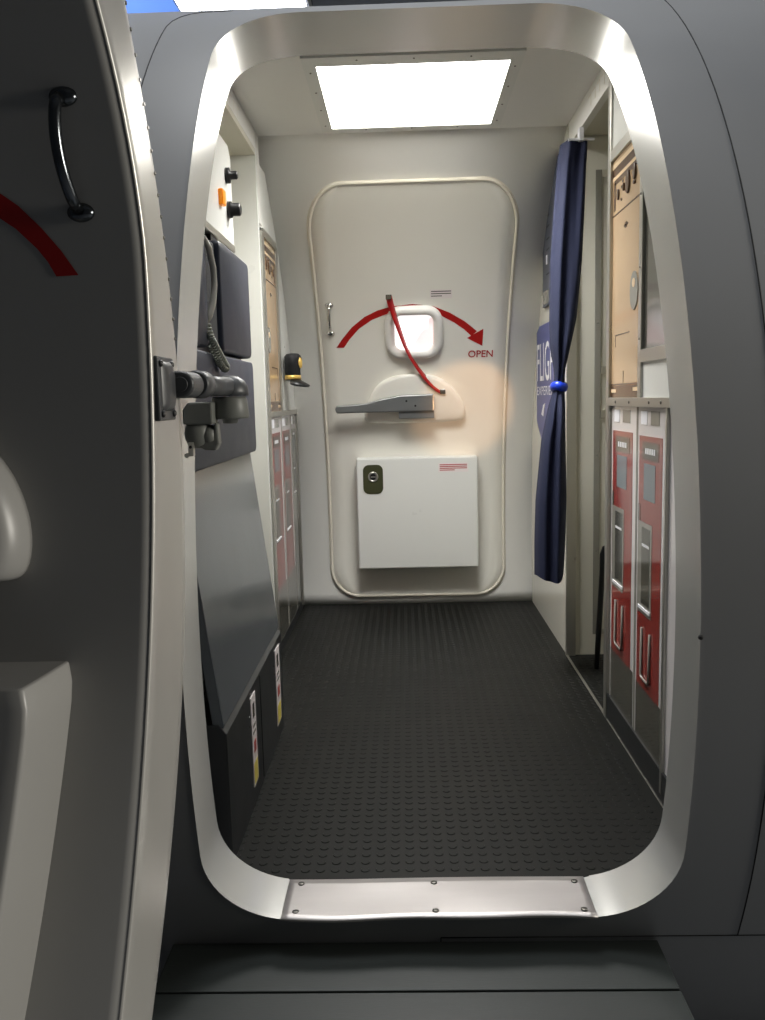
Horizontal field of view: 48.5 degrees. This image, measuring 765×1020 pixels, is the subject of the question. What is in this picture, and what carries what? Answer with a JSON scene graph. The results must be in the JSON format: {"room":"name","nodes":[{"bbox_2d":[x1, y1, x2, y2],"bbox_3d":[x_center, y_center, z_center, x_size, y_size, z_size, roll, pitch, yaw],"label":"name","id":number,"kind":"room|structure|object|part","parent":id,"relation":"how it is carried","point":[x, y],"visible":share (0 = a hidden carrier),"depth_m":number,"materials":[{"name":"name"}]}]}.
{"room":"airplane boarding bridge","nodes":[
{"label":"airplane boarding bridge","id":0,"kind":"room"},
{"bbox_2d":[126,0,178,12],"bbox_3d":[0.195,-1.973,6.446,12.000,6.100,0.100,-1,7,2],"label":"wall","id":1,"kind":"structure","parent":0,"point":[133,6],"depth_m":6.22,"materials":[{"name":"blue"}]},
{"bbox_2d":[312,0,468,5],"bbox_3d":[1.343,-2.127,7.407,3.750,6.100,0.100,-1,7,2],"label":"wall","id":2,"kind":"structure","parent":0,"point":[314,2],"depth_m":7.12,"materials":[{"name":"grey"}]},
{"bbox_2d":[230,126,565,604],"bbox_3d":[0.172,-0.582,4.484,1.900,2.450,1.250,-1,7,2],"label":"wall","id":3,"kind":"structure","parent":0,"point":[296,168],"depth_m":4.16,"materials":[{"name":"white plastic"}]},
{"bbox_2d":[306,176,518,597],"bbox_3d":[0.180,-0.526,4.616,1.069,2.231,0.907,-1,7,2],"label":"door","id":4,"kind":"structure","parent":3,"relation":"in","point":[416,472],"depth_m":4.82,"materials":[{"name":"white plastic"}]},
{"bbox_3d":[-0.288,-1.038,4.632,0.018,0.150,0.118,-2,7,-1],"label":"grab handle","id":5,"kind":"part","parent":4,"relation":"part of","materials":[{"name":"silver metal"}]},
{"bbox_3d":[0.012,-0.605,4.840,0.564,0.100,0.028,-1,7,2],"label":"lever","id":6,"kind":"part","parent":4,"relation":"part of","materials":[{"name":"grey metal"}]},
{"bbox_2d":[386,295,444,393],"bbox_3d":[0.178,-0.903,4.696,0.453,0.529,0.081,-8,10,-42],"label":"strap","id":7,"kind":"object","parent":4,"relation":"attached to","point":[389,299],"visible":1,"depth_m":4.66,"materials":[{"name":"red fabric"}]},
{"bbox_2d":[411,318,432,348],"bbox_3d":[0.218,-0.968,4.687,0.138,0.170,0.097,-1,7,2],"label":"window blind","id":8,"kind":"object","parent":4,"relation":"attached to","point":[421,328],"depth_m":4.69,"materials":[{"name":"white plastic"}]},
{"bbox_2d":[565,318,576,655],"bbox_3d":[0.866,-0.457,3.899,0.045,2.317,0.020,-1,7,2],"label":"trim","id":9,"kind":"structure","parent":3,"relation":"attached to","point":[571,366],"depth_m":3.94,"materials":[{"name":"metal"}]},
{"bbox_2d":[593,169,607,633],"bbox_3d":[1.216,-0.464,3.893,0.488,2.115,0.008,-1,7,2],"label":"frame","id":10,"kind":"object","parent":3,"relation":"attached to","point":[598,369],"visible":0.41,"depth_m":3.89,"materials":[{"name":"metal"}]},
{"bbox_3d":[1.203,-1.498,3.760,0.460,0.030,0.004,-1,7,2],"label":"rail","id":11,"kind":"part","parent":10,"relation":"part of","materials":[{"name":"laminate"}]},
{"bbox_2d":[231,48,601,135],"bbox_3d":[0.118,-1.666,3.341,1.900,0.063,1.140,-1,7,2],"label":"ceiling","id":12,"kind":"structure","parent":0,"point":[275,97],"depth_m":3.34,"materials":[{"name":"white plastic"}]},
{"bbox_2d":[300,48,526,131],"bbox_3d":[0.115,-1.630,3.340,0.782,0.014,0.820,-1,7,2],"label":"recessed light","id":13,"kind":"object","parent":12,"relation":"in","point":[450,88],"visible":0.99,"depth_m":3.26,"materials":[{"name":"glowing white light diffuser"},{"name":"white enamel"}]},
{"bbox_2d":[316,60,509,127],"bbox_3d":[0.117,-1.636,3.361,0.691,0.008,0.702,-1,7,2],"label":"diffuser","id":14,"kind":"object","parent":13,"relation":"attached to","point":[442,93],"depth_m":3.32,"materials":[{"name":"white plastic"}]},
{"bbox_2d":[127,0,764,1019],"bbox_3d":[0.280,0.014,2.432,3.700,3.032,1.306,-1,7,2],"label":"fuselage","id":15,"kind":"structure","parent":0,"point":[702,62],"depth_m":1.98,"materials":[{"name":"paint"}]},
{"bbox_2d":[0,0,249,1019],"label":"door","id":16,"kind":"structure","parent":15,"relation":"in","point":[92,510],"depth_m":1.42,"materials":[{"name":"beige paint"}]},
{"bbox_3d":[-0.492,-0.553,1.317,0.020,0.173,0.070,0,7,8],"label":"grab handle","id":17,"kind":"part","parent":16,"relation":"part of","materials":[{"name":"grey metal"}]},
{"bbox_3d":[-0.418,0.029,1.333,0.050,2.120,0.571,0,8,10],"label":"edge trim","id":18,"kind":"part","parent":16,"relation":"part of","materials":[{"name":"metal"}]},
{"bbox_3d":[-0.383,-0.212,1.490,0.011,0.110,0.100,-1,7,2],"label":"mounting plate","id":19,"kind":"part","parent":16,"relation":"part of","materials":[{"name":"black paint"}]},
{"bbox_3d":[-0.372,-0.233,1.580,0.064,0.049,0.085,-1,7,2],"label":"arm","id":20,"kind":"part","parent":16,"relation":"part of","materials":[{"name":"black paint"}]},
{"bbox_3d":[-0.392,-0.208,1.828,0.064,0.047,0.060,-1,7,2],"label":"arm","id":21,"kind":"part","parent":16,"relation":"part of","materials":[{"name":"grey paint"}]},
{"bbox_3d":[-0.364,-0.193,1.677,0.136,0.197,0.466,-1,7,2],"label":"door hinge","id":22,"kind":"part","parent":16,"relation":"part of","materials":[{"name":"grey metal"}]},
{"bbox_2d":[219,102,254,155],"bbox_3d":[-0.678,-1.506,3.236,0.208,0.023,1.026,-1,7,2],"label":"trim","id":23,"kind":"structure","parent":15,"relation":"attached to","point":[231,131],"depth_m":3.48,"materials":[{"name":"plastic"}]},
{"bbox_2d":[226,88,261,225],"bbox_3d":[-0.583,-1.419,3.318,0.029,0.387,1.082,-1,7,2],"label":"trim","id":24,"kind":"structure","parent":15,"relation":"attached to","point":[232,101],"depth_m":3.54,"materials":[{"name":"white plastic"}]},
{"bbox_2d":[177,3,700,918],"bbox_3d":[0.122,-0.257,2.352,1.110,2.372,1.200,-1,7,2],"label":"trim","id":25,"kind":"structure","parent":15,"relation":"attached to","point":[591,34],"depth_m":2.06,"materials":[{"name":"grey metal"}]},
{"bbox_2d":[280,876,597,922],"bbox_3d":[0.135,0.963,2.110,0.757,0.011,0.182,-1,7,2],"label":"plate","id":26,"kind":"object","parent":15,"relation":"attached to","point":[444,898],"visible":1,"depth_m":2.10,"materials":[{"name":"silver metal"}]},
{"bbox_2d":[237,601,662,878],"bbox_3d":[0.533,0.748,3.797,2.700,0.032,3.240,-1,7,2],"label":"floor","id":27,"kind":"structure","parent":0,"point":[429,739],"depth_m":2.93,"materials":[{"name":"black rubber"}]},
{"bbox_2d":[195,240,283,855],"bbox_3d":[-0.585,0.052,2.606,0.358,1.715,1.125,-1,7,2],"label":"seat","id":28,"kind":"object","parent":27,"relation":"on","point":[240,636],"visible":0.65,"depth_m":2.55,"materials":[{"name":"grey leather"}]},
{"bbox_2d":[204,235,229,372],"bbox_3d":[-0.493,-0.586,2.432,0.084,0.381,0.201,-1,7,2],"label":"handset","id":29,"kind":"object","parent":28,"relation":"attached to","point":[221,361],"visible":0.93,"depth_m":2.39,"materials":[{"name":"grey plastic"}]},
{"bbox_3d":[-0.468,-0.462,2.421,0.040,0.137,0.149,0,7,9],"label":"coiled cord","id":30,"kind":"part","parent":29,"relation":"part of","materials":[{"name":"grey plastic"}]},
{"bbox_3d":[-0.643,-0.446,2.661,0.261,0.690,0.780,-1,7,2],"label":"frame","id":31,"kind":"part","parent":28,"relation":"part of","materials":[{"name":"grey plastic"}]},
{"bbox_2d":[594,545,604,668],"bbox_3d":[1.002,0.431,3.812,0.106,0.573,0.045,-1,7,2],"label":"pole","id":32,"kind":"object","parent":27,"relation":"on","point":[602,553],"visible":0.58,"depth_m":3.80,"materials":[{"name":"black plastic"}]},
{"bbox_2d":[603,80,675,804],"bbox_3d":[0.836,-0.277,2.520,0.060,2.317,1.243,-1,7,2],"label":"galley","id":33,"kind":"object","parent":27,"relation":"on","point":[640,547],"visible":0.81,"depth_m":2.77,"materials":[{"name":"metal"}]},
{"bbox_2d":[566,655,662,807],"bbox_3d":[0.855,0.812,3.112,0.010,0.004,1.880,-1,7,2],"label":"trim","id":34,"kind":"structure","parent":33,"relation":"attached to","point":[568,657],"depth_m":3.39,"materials":[{"name":"metal"}]},
{"bbox_3d":[0.807,-1.342,2.672,0.020,0.242,0.596,-1,7,2],"label":"panel","id":35,"kind":"part","parent":33,"relation":"part of","materials":[{"name":"white plastic"}]},
{"bbox_3d":[0.803,-1.198,2.670,0.019,0.037,0.639,-1,7,2],"label":"rail","id":36,"kind":"part","parent":33,"relation":"part of","materials":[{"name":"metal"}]},
{"bbox_2d":[609,406,637,727],"bbox_3d":[0.845,0.182,2.987,0.025,1.086,0.345,-1,7,2],"label":"print","id":37,"kind":"object","parent":33,"relation":"on","point":[623,420],"depth_m":2.97},
{"bbox_2d":[611,142,639,397],"bbox_3d":[0.825,-0.790,2.851,0.018,0.819,0.373,-1,7,2],"label":"print","id":38,"kind":"object","parent":33,"relation":"attached to","point":[625,176],"depth_m":2.85,"materials":[{"name":"brown metal"}]},
{"bbox_3d":[0.853,0.818,2.695,0.024,0.100,1.108,-1,7,2],"label":"kick plate","id":39,"kind":"part","parent":33,"relation":"part of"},
{"bbox_2d":[633,407,665,764],"bbox_3d":[0.837,0.226,2.655,0.025,1.086,0.321,-1,7,2],"label":"print","id":40,"kind":"object","parent":33,"relation":"on","point":[649,635],"depth_m":2.64},
{"bbox_3d":[0.811,-0.793,2.293,0.016,0.670,0.679,-1,7,2],"label":"panel","id":41,"kind":"part","parent":33,"relation":"part of","materials":[{"name":"grey plastic"}]},
{"bbox_3d":[0.820,-0.364,2.324,0.018,0.109,0.730,-1,7,2],"label":"white print panel","id":42,"kind":"part","parent":33,"relation":"part of","materials":[{"name":"plastic"}]},
{"bbox_3d":[0.833,0.282,2.224,0.016,1.086,0.513,-1,7,2],"label":"panel","id":43,"kind":"part","parent":33,"relation":"part of","materials":[{"name":"grey metal"}]},
{"bbox_2d":[532,99,607,654],"bbox_3d":[1.312,-0.457,3.414,0.950,2.420,3.150,-1,7,2],"label":"wall","id":44,"kind":"structure","parent":0,"point":[549,598],"depth_m":3.93,"materials":[{"name":"white plastic"}]},
{"bbox_2d":[537,322,553,438],"bbox_3d":[0.850,-0.648,4.336,0.012,0.615,0.765,-1,7,2],"label":"wall sign","id":45,"kind":"object","parent":44,"relation":"attached to","point":[545,371],"visible":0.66,"depth_m":4.48,"materials":[{"name":"blue plastic"}]},
{"bbox_2d":[543,154,558,307],"bbox_3d":[0.828,-1.344,4.163,0.018,0.650,0.440,-1,7,2],"label":"notice board","id":46,"kind":"object","parent":44,"relation":"attached to","point":[548,234],"visible":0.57,"depth_m":4.22,"materials":[{"name":"grey"}]},
{"bbox_2d":[569,67,609,137],"bbox_3d":[0.822,-1.587,3.220,0.029,0.099,1.065,-1,7,2],"label":"trim","id":47,"kind":"structure","parent":44,"relation":"attached to","point":[597,94],"depth_m":3.32,"materials":[{"name":"white plastic"}]},
{"bbox_2d":[534,127,594,583],"bbox_3d":[0.770,-0.626,3.654,0.237,1.880,0.206,-1,7,2],"label":"curtain","id":48,"kind":"object","parent":47,"relation":"hanging from","point":[569,199],"visible":1,"depth_m":3.59,"materials":[{"name":"blue fabric"}]},
{"bbox_3d":[0.018,-4.484,1.936,12.000,0.050,13.000,-1,7,2],"label":"ceiling","id":49,"kind":"structure","parent":0,"visible":0},
{"bbox_2d":[173,0,311,10],"bbox_3d":[-0.792,-3.817,4.918,0.730,2.000,1.340,-1,7,2],"label":"lamp","id":50,"kind":"object","parent":49,"relation":"hanging from","point":[182,5],"visible":0.02,"depth_m":4.67,"materials":[{"name":"white"}]},
{"bbox_3d":[0.173,1.608,2.728,12.000,0.040,13.000,-1,7,2],"label":"floor","id":51,"kind":"structure","parent":0,"visible":0},
{"bbox_2d":[152,940,693,1019],"bbox_3d":[0.070,1.432,1.572,1.185,0.612,1.107,-1,7,2],"label":"platform","id":52,"kind":"object","parent":51,"relation":"on","point":[615,979],"visible":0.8,"depth_m":1.94,"materials":[{"name":"grey metal"}]},
{"bbox_3d":[-0.790,-0.339,2.927,0.050,2.417,1.987,-1,7,2],"label":"wall","id":53,"kind":"structure","parent":0,"visible":0},
{"bbox_2d":[204,133,241,252],"bbox_3d":[-0.658,-1.123,2.938,0.248,0.418,0.645,-1,7,2],"label":"control panel","id":54,"kind":"object","parent":53,"relation":"attached to","point":[221,211],"visible":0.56,"depth_m":3.05,"materials":[{"name":"white plastic"}]},
{"bbox_3d":[-0.664,-0.954,2.948,0.187,0.026,0.620,-1,7,2],"label":"rail","id":55,"kind":"part","parent":54,"relation":"part of","materials":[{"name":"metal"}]},
{"bbox_2d":[218,188,225,206],"bbox_3d":[-0.571,-1.113,3.026,0.020,0.055,0.050,-1,7,2],"label":"switch","id":56,"kind":"object","parent":54,"relation":"attached to","point":[221,192],"depth_m":3.00,"materials":[{"name":"orange plastic"}]},
{"bbox_3d":[-0.557,-1.236,3.141,0.044,0.055,0.056,-1,7,2],"label":"knob","id":57,"kind":"part","parent":54,"relation":"part of","materials":[{"name":"black plastic"}]},
{"bbox_3d":[-0.551,-1.119,3.166,0.048,0.059,0.060,-1,7,2],"label":"knob","id":58,"kind":"part","parent":54,"relation":"part of","materials":[{"name":"black plastic"}]},
{"bbox_3d":[-0.575,-0.545,4.475,0.065,2.417,1.114,-1,7,2],"label":"wall","id":59,"kind":"structure","parent":0,"visible":0},
{"bbox_2d":[259,165,309,652],"bbox_3d":[-0.459,-0.489,4.472,0.156,2.300,1.090,-1,7,2],"label":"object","id":60,"kind":"object","parent":59,"relation":"attached to","point":[282,418],"depth_m":4.33,"materials":[{"name":"metal"}]},
{"bbox_3d":[-0.560,-1.450,4.046,0.017,0.280,0.470,-1,7,2],"label":"panel","id":61,"kind":"part","parent":60,"relation":"part of","materials":[{"name":"white plastic"}]},
{"bbox_2d":[264,239,280,411],"bbox_3d":[-0.542,-0.881,4.122,0.024,0.799,0.365,-1,7,2],"label":"print","id":62,"kind":"object","parent":60,"relation":"on","point":[270,255],"depth_m":4.15,"materials":[{"name":"brown metal"}]},
{"bbox_2d":[271,416,288,641],"bbox_3d":[-0.518,0.090,4.261,0.020,1.110,0.370,-1,7,2],"label":"print","id":63,"kind":"object","parent":60,"relation":"on","point":[276,421],"depth_m":4.27,"materials":[{"name":"white"}]},
{"bbox_3d":[-0.537,-1.106,4.635,0.017,1.114,0.610,-1,7,2],"label":"panel","id":64,"kind":"part","parent":60,"relation":"part of","materials":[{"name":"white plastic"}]},
{"bbox_2d":[281,415,297,625],"bbox_3d":[-0.510,0.042,4.628,0.020,1.110,0.360,-1,7,2],"label":"print","id":65,"kind":"object","parent":60,"relation":"on","point":[286,431],"depth_m":4.61},
{"bbox_3d":[-0.499,0.628,4.618,0.018,0.050,1.090,-1,7,2],"label":"kick plate","id":66,"kind":"part","parent":60,"relation":"part of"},
{"bbox_3d":[-0.472,-0.760,4.512,0.092,0.139,0.196,-1,7,2],"label":"crown","id":67,"kind":"part","parent":60,"relation":"part of","materials":[{"name":"black fabric"}]},
{"bbox_2d":[290,414,301,607],"bbox_3d":[-0.503,0.005,4.913,0.020,1.110,0.205,-1,7,2],"label":"print","id":68,"kind":"object","parent":60,"relation":"on","point":[293,417],"depth_m":4.93},
{"bbox_3d":[-0.452,-0.740,4.509,0.134,0.178,0.206,-1,7,2],"label":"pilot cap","id":69,"kind":"part","parent":60,"relation":"part of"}
]}

